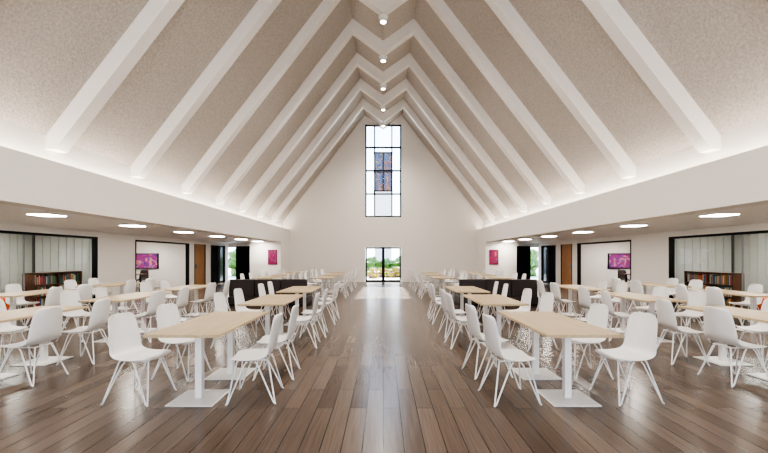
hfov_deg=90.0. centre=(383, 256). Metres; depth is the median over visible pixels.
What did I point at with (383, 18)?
recessed light
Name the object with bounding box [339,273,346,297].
dining chair
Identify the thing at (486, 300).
dining table
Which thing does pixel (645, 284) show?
dining table
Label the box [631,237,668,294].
wall pier
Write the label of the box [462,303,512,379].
dining chair
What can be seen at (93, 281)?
dining chair
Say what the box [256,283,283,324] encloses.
dining chair
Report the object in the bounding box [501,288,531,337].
dining chair
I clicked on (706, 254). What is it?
wall
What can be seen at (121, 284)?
dining table
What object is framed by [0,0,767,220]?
ceiling
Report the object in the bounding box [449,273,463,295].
dining chair
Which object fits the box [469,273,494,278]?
dining table
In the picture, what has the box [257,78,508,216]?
roof beam
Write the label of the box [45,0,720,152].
roof beam
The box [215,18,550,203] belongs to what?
roof beam
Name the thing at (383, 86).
recessed light
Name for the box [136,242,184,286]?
wall
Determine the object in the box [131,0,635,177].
roof beam
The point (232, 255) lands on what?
bush
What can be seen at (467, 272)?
dining table
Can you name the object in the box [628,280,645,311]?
dining chair
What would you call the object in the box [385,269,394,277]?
flowering shrub
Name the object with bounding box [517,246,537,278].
aisle window
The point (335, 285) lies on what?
dining chair
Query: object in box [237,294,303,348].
dining table
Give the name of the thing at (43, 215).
light panel
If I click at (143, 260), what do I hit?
wall screen
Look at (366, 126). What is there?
window
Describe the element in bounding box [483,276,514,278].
dining table
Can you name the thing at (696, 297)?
dining chair
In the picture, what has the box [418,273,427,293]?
dining chair
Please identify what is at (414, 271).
dining chair
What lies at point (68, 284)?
dining chair
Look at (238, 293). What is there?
dining chair
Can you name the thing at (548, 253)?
door
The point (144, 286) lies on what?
dining chair
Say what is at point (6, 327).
dining chair
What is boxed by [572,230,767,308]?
window
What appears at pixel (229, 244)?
wall
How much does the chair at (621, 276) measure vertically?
0.894 m
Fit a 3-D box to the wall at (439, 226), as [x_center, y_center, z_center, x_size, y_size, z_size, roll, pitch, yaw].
[0.000,-3.578,23.165,12.400,10.156,0.250,0,0,0]
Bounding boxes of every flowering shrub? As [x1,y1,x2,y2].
[367,267,379,277]
[377,268,386,276]
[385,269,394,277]
[393,267,398,276]
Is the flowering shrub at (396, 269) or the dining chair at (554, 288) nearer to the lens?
the dining chair at (554, 288)
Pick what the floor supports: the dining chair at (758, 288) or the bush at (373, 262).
the dining chair at (758, 288)
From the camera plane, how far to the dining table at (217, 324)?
4.13 m
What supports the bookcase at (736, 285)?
on the floor
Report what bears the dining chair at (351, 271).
on the floor
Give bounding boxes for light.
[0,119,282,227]
[378,14,387,23]
[379,55,386,61]
[380,84,386,89]
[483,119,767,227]
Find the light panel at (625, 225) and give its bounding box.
[618,225,647,226]
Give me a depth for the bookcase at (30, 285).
10.62 m
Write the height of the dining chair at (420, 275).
0.894 m
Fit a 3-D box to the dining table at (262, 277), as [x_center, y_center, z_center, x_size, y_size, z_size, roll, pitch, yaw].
[-4.300,1.125,14.400,0.740,0.750,1.600,0,0,0]
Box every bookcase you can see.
[22,271,81,308]
[684,271,741,307]
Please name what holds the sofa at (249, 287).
on the floor
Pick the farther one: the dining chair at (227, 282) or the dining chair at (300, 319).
the dining chair at (227, 282)
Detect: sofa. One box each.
[228,279,311,306]
[454,279,537,306]
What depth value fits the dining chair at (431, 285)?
8.59 m
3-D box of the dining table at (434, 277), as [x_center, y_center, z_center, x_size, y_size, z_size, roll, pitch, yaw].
[2.200,1.125,14.400,0.740,0.750,1.600,0,0,0]
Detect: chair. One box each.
[0,299,33,356]
[0,306,68,386]
[5,284,38,324]
[22,286,65,332]
[55,290,99,341]
[56,298,110,365]
[64,280,91,308]
[74,284,92,324]
[86,278,112,308]
[92,287,127,331]
[101,312,176,406]
[111,280,138,311]
[129,278,154,309]
[135,290,164,342]
[136,270,148,281]
[137,282,166,320]
[151,303,210,380]
[156,286,188,329]
[160,280,186,312]
[188,282,215,318]
[207,280,230,313]
[210,292,250,348]
[225,312,283,405]
[234,288,264,337]
[252,303,300,380]
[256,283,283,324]
[268,281,290,318]
[286,292,319,348]
[299,288,328,337]
[304,273,316,294]
[311,271,321,289]
[313,283,336,324]
[315,270,324,290]
[319,281,339,318]
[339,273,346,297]
[339,273,348,294]
[340,271,352,292]
[345,269,355,287]
[410,269,421,287]
[412,270,423,290]
[414,271,425,291]
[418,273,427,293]
[419,274,431,298]
[427,281,448,318]
[430,283,453,324]
[438,288,470,337]
[441,270,451,288]
[444,292,480,348]
[445,271,454,288]
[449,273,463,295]
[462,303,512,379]
[477,281,497,318]
[478,313,541,406]
[488,283,508,323]
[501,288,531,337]
[515,292,556,348]
[536,280,561,314]
[550,282,577,319]
[555,303,613,379]
[578,287,609,328]
[582,280,606,311]
[589,312,664,405]
[600,282,628,320]
[601,290,629,341]
[612,278,636,309]
[618,270,629,281]
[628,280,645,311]
[635,286,672,331]
[656,298,710,365]
[665,290,710,342]
[667,278,680,309]
[674,279,702,309]
[675,284,694,325]
[697,306,767,386]
[701,287,746,332]
[729,284,762,322]
[732,298,767,364]
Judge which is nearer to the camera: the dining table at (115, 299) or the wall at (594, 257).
the dining table at (115, 299)
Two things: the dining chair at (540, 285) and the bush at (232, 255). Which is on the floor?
the dining chair at (540, 285)
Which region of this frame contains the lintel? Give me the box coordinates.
[365,217,400,246]
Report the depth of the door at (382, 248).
23.03 m
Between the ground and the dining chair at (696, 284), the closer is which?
the dining chair at (696, 284)
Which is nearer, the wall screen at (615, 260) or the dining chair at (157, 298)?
the dining chair at (157, 298)
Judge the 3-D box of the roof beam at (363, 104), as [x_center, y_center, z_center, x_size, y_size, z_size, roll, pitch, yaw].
[0.000,-5.250,20.755,12.000,6.660,0.270,0,0,0]
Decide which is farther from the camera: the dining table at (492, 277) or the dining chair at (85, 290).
the dining table at (492, 277)
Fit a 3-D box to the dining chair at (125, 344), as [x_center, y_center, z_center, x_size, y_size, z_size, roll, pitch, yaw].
[-2.591,1.051,4.091,0.521,0.894,0.490,0,0,4]
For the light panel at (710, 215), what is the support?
attached to the ceiling at (757, 214)
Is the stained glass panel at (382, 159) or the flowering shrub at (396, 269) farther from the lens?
the stained glass panel at (382, 159)
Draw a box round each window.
[0,230,193,307]
[228,246,249,278]
[365,125,400,216]
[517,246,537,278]
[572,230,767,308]
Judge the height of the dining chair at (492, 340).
0.894 m
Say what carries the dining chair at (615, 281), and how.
on the floor
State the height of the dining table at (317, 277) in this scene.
0.750 m
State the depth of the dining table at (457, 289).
8.86 m
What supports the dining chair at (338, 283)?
on the floor
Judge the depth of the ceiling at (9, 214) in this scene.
10.12 m
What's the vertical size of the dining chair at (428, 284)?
0.894 m
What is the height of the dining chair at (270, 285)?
0.894 m
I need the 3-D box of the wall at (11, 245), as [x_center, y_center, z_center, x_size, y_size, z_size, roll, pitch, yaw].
[-11.655,0.335,4.500,0.190,2.330,17.000,0,0,0]
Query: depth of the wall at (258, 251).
21.00 m
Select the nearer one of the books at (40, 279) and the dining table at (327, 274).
the books at (40, 279)
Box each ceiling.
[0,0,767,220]
[0,204,270,242]
[495,204,767,242]
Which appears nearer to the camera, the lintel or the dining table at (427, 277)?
the dining table at (427, 277)
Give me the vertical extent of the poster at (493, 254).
0.820 m
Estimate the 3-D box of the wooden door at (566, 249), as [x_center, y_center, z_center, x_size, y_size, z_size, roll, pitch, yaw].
[9.350,0.425,19.500,0.200,2.149,1.200,0,0,0]
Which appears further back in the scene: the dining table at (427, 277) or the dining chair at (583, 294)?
the dining table at (427, 277)
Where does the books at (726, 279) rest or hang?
in the bookcase at (736, 285)
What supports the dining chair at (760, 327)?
on the floor
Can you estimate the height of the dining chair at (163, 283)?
0.894 m
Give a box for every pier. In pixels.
[98,237,134,295]
[206,245,210,283]
[556,245,560,283]
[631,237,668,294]
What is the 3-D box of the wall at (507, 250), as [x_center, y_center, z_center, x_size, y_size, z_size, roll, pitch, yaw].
[6.450,0.335,22.020,1.700,2.330,2.040,0,0,0]
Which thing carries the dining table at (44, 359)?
on the floor
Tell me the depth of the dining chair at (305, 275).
14.92 m
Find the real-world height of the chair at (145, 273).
0.894 m
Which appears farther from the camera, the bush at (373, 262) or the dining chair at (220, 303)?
the bush at (373, 262)
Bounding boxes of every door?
[194,244,205,284]
[211,245,224,283]
[366,247,400,281]
[541,245,555,283]
[561,244,571,284]
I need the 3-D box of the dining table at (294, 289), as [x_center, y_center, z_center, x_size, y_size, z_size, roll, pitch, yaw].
[-1.950,1.125,9.100,0.740,0.750,1.600,0,0,0]
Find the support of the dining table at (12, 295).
on the floor
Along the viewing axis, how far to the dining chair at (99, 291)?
7.82 m
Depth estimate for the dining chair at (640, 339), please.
4.12 m
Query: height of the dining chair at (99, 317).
0.894 m
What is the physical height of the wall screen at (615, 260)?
0.760 m
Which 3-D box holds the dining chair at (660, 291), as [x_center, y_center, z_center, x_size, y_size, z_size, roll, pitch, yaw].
[5.481,1.051,7.826,0.521,0.894,0.490,0,0,-7]
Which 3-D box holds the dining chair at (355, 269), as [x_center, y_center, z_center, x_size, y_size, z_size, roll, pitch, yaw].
[-1.580,1.051,18.741,0.521,0.894,0.489,0,0,-2]
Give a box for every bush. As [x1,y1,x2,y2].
[228,249,235,275]
[365,256,380,275]
[385,258,391,268]
[390,257,398,268]
[531,249,537,275]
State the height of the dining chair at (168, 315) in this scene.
0.894 m
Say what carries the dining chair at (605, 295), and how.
on the floor
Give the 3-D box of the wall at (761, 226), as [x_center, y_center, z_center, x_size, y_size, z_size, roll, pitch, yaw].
[9.370,0.335,9.520,0.140,2.330,27.040,0,0,0]
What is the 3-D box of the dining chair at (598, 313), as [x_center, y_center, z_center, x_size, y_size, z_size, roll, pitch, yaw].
[2.562,1.051,4.908,0.521,0.894,0.489,0,0,-3]
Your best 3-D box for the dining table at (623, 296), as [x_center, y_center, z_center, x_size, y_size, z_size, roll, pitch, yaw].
[4.880,1.125,7.400,0.740,0.750,1.600,0,0,0]
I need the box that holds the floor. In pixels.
[0,282,767,452]
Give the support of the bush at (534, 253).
on the ground
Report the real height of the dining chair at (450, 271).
0.894 m
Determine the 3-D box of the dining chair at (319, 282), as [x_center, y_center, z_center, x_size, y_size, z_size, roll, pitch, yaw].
[-2.824,1.051,16.373,0.521,0.894,0.490,0,0,-7]
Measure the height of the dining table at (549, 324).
0.750 m
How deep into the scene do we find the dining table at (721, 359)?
5.37 m
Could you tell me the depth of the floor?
4.10 m
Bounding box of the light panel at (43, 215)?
[26,214,71,216]
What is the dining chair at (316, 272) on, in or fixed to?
on the floor
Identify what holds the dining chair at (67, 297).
on the floor
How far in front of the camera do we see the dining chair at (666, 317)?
5.45 m
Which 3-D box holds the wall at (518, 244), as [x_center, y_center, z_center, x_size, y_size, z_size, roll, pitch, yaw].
[8.470,-0.790,23.165,1.940,0.280,0.250,0,0,0]
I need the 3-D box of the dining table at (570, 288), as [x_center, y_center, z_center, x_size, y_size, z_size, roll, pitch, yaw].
[4.880,1.125,9.600,0.740,0.750,1.600,0,0,0]
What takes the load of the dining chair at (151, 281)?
on the floor
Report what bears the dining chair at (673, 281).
on the floor
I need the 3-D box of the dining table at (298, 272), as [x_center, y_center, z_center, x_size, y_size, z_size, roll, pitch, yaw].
[-4.300,1.125,19.200,0.740,0.750,1.600,0,0,0]
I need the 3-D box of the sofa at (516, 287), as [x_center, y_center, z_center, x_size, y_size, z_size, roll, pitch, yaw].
[3.500,1.090,12.050,2.400,0.820,0.900,0,0,0]
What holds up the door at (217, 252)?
in the wall at (3, 226)
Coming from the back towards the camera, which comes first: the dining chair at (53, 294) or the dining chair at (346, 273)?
the dining chair at (346, 273)
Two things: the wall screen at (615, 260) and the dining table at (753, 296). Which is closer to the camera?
the dining table at (753, 296)
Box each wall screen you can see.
[136,253,158,268]
[608,253,629,268]
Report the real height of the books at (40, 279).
0.938 m
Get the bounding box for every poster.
[268,250,276,264]
[489,250,498,264]
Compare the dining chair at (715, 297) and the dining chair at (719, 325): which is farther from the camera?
the dining chair at (715, 297)
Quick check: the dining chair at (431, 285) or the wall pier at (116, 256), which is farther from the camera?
the wall pier at (116, 256)
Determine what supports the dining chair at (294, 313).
on the floor
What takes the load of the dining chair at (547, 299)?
on the floor
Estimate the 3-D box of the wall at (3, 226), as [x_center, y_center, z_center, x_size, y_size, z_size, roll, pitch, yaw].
[-9.370,0.335,9.520,0.140,2.330,27.040,0,0,0]
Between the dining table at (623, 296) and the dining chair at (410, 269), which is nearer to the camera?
the dining table at (623, 296)
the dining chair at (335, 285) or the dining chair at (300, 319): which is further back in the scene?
the dining chair at (335, 285)
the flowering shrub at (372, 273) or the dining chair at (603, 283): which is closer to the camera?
the dining chair at (603, 283)
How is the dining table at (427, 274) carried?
on the floor
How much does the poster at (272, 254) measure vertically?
0.820 m
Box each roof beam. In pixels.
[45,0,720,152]
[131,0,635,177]
[181,0,584,193]
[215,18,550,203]
[239,53,526,211]
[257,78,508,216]
[271,98,494,221]
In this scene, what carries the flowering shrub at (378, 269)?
on the ground
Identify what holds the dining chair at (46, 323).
on the floor
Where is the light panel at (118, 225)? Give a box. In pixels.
[118,225,148,226]
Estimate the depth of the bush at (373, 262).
33.40 m
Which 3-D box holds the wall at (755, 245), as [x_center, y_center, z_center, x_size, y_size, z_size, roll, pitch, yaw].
[11.655,0.335,4.500,0.190,2.330,17.000,0,0,0]
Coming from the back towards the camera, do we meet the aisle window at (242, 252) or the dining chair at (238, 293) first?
the aisle window at (242, 252)
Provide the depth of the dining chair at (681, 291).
8.55 m
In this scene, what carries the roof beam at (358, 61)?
attached to the ceiling at (717, 50)
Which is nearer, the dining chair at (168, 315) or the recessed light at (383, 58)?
the dining chair at (168, 315)
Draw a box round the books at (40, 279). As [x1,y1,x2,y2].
[35,273,78,306]
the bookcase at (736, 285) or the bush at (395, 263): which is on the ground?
the bush at (395, 263)
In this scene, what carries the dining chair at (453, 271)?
on the floor
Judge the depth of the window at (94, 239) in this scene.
12.45 m
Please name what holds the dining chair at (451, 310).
on the floor
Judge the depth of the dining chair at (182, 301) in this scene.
7.77 m
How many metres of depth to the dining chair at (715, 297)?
7.69 m
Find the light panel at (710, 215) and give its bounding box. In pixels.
[694,214,740,216]
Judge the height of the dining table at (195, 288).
0.750 m
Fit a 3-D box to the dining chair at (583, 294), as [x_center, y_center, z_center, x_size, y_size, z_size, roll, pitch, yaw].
[4.260,1.051,7.814,0.521,0.894,0.489,0,0,-2]
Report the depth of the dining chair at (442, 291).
7.24 m
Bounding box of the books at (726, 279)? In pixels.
[687,273,731,306]
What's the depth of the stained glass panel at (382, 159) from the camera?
44.00 m
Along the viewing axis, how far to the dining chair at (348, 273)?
14.66 m
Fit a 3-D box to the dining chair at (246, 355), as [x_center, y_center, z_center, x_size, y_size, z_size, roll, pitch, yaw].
[-1.351,1.051,4.113,0.521,0.894,0.490,0,0,-5]
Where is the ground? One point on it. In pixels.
(230, 276)
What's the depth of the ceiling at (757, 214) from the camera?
10.12 m
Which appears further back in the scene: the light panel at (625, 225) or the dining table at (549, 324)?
the light panel at (625, 225)
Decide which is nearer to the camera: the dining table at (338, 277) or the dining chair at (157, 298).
the dining chair at (157, 298)
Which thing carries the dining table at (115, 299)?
on the floor
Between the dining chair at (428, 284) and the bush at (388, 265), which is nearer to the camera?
the dining chair at (428, 284)
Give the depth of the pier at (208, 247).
20.44 m
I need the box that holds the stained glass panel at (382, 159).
[375,152,391,259]
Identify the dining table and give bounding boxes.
[0,289,76,332]
[0,306,89,380]
[75,282,140,312]
[78,292,171,341]
[143,311,268,406]
[154,285,216,320]
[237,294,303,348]
[251,276,283,278]
[271,273,296,278]
[276,286,321,324]
[287,271,307,278]
[311,276,336,298]
[322,273,342,292]
[330,271,347,286]
[418,271,435,287]
[423,273,444,292]
[429,276,455,297]
[445,286,490,324]
[459,271,479,278]
[462,294,528,348]
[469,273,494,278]
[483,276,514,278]
[498,311,623,406]
[558,285,611,320]
[595,292,688,341]
[626,282,691,312]
[677,306,767,380]
[688,289,767,332]
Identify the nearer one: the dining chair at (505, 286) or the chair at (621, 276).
the dining chair at (505, 286)
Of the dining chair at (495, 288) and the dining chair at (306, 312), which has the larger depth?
the dining chair at (495, 288)
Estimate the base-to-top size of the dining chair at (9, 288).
0.894 m
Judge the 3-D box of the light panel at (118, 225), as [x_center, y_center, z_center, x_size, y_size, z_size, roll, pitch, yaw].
[-6.650,-0.825,10.200,0.560,0.009,0.520,0,0,0]
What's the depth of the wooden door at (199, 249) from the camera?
19.48 m
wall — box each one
[0,223,227,280]
[0,233,34,292]
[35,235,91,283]
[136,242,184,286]
[228,243,249,245]
[250,242,289,278]
[283,115,482,281]
[477,242,516,278]
[517,243,537,245]
[538,223,767,279]
[581,242,629,286]
[675,235,730,296]
[731,233,767,300]
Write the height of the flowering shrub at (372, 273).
1.024 m
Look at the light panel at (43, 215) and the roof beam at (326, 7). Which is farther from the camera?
the roof beam at (326, 7)
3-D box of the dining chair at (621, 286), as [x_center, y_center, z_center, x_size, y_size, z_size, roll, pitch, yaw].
[5.522,1.051,9.187,0.521,0.894,0.490,0,0,-1]
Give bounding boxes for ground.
[228,268,537,281]
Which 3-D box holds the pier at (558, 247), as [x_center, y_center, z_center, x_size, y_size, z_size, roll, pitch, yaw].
[9.370,0.425,20.400,0.140,2.150,0.600,0,0,0]
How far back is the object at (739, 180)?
7.68 m
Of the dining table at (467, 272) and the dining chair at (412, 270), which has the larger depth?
the dining table at (467, 272)
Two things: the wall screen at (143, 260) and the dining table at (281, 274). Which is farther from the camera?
the wall screen at (143, 260)
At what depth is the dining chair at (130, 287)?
10.16 m
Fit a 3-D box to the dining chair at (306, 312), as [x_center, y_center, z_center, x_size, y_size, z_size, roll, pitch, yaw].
[-1.310,1.051,7.333,0.521,0.894,0.489,0,0,-3]
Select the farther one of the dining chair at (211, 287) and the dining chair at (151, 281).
the dining chair at (151, 281)

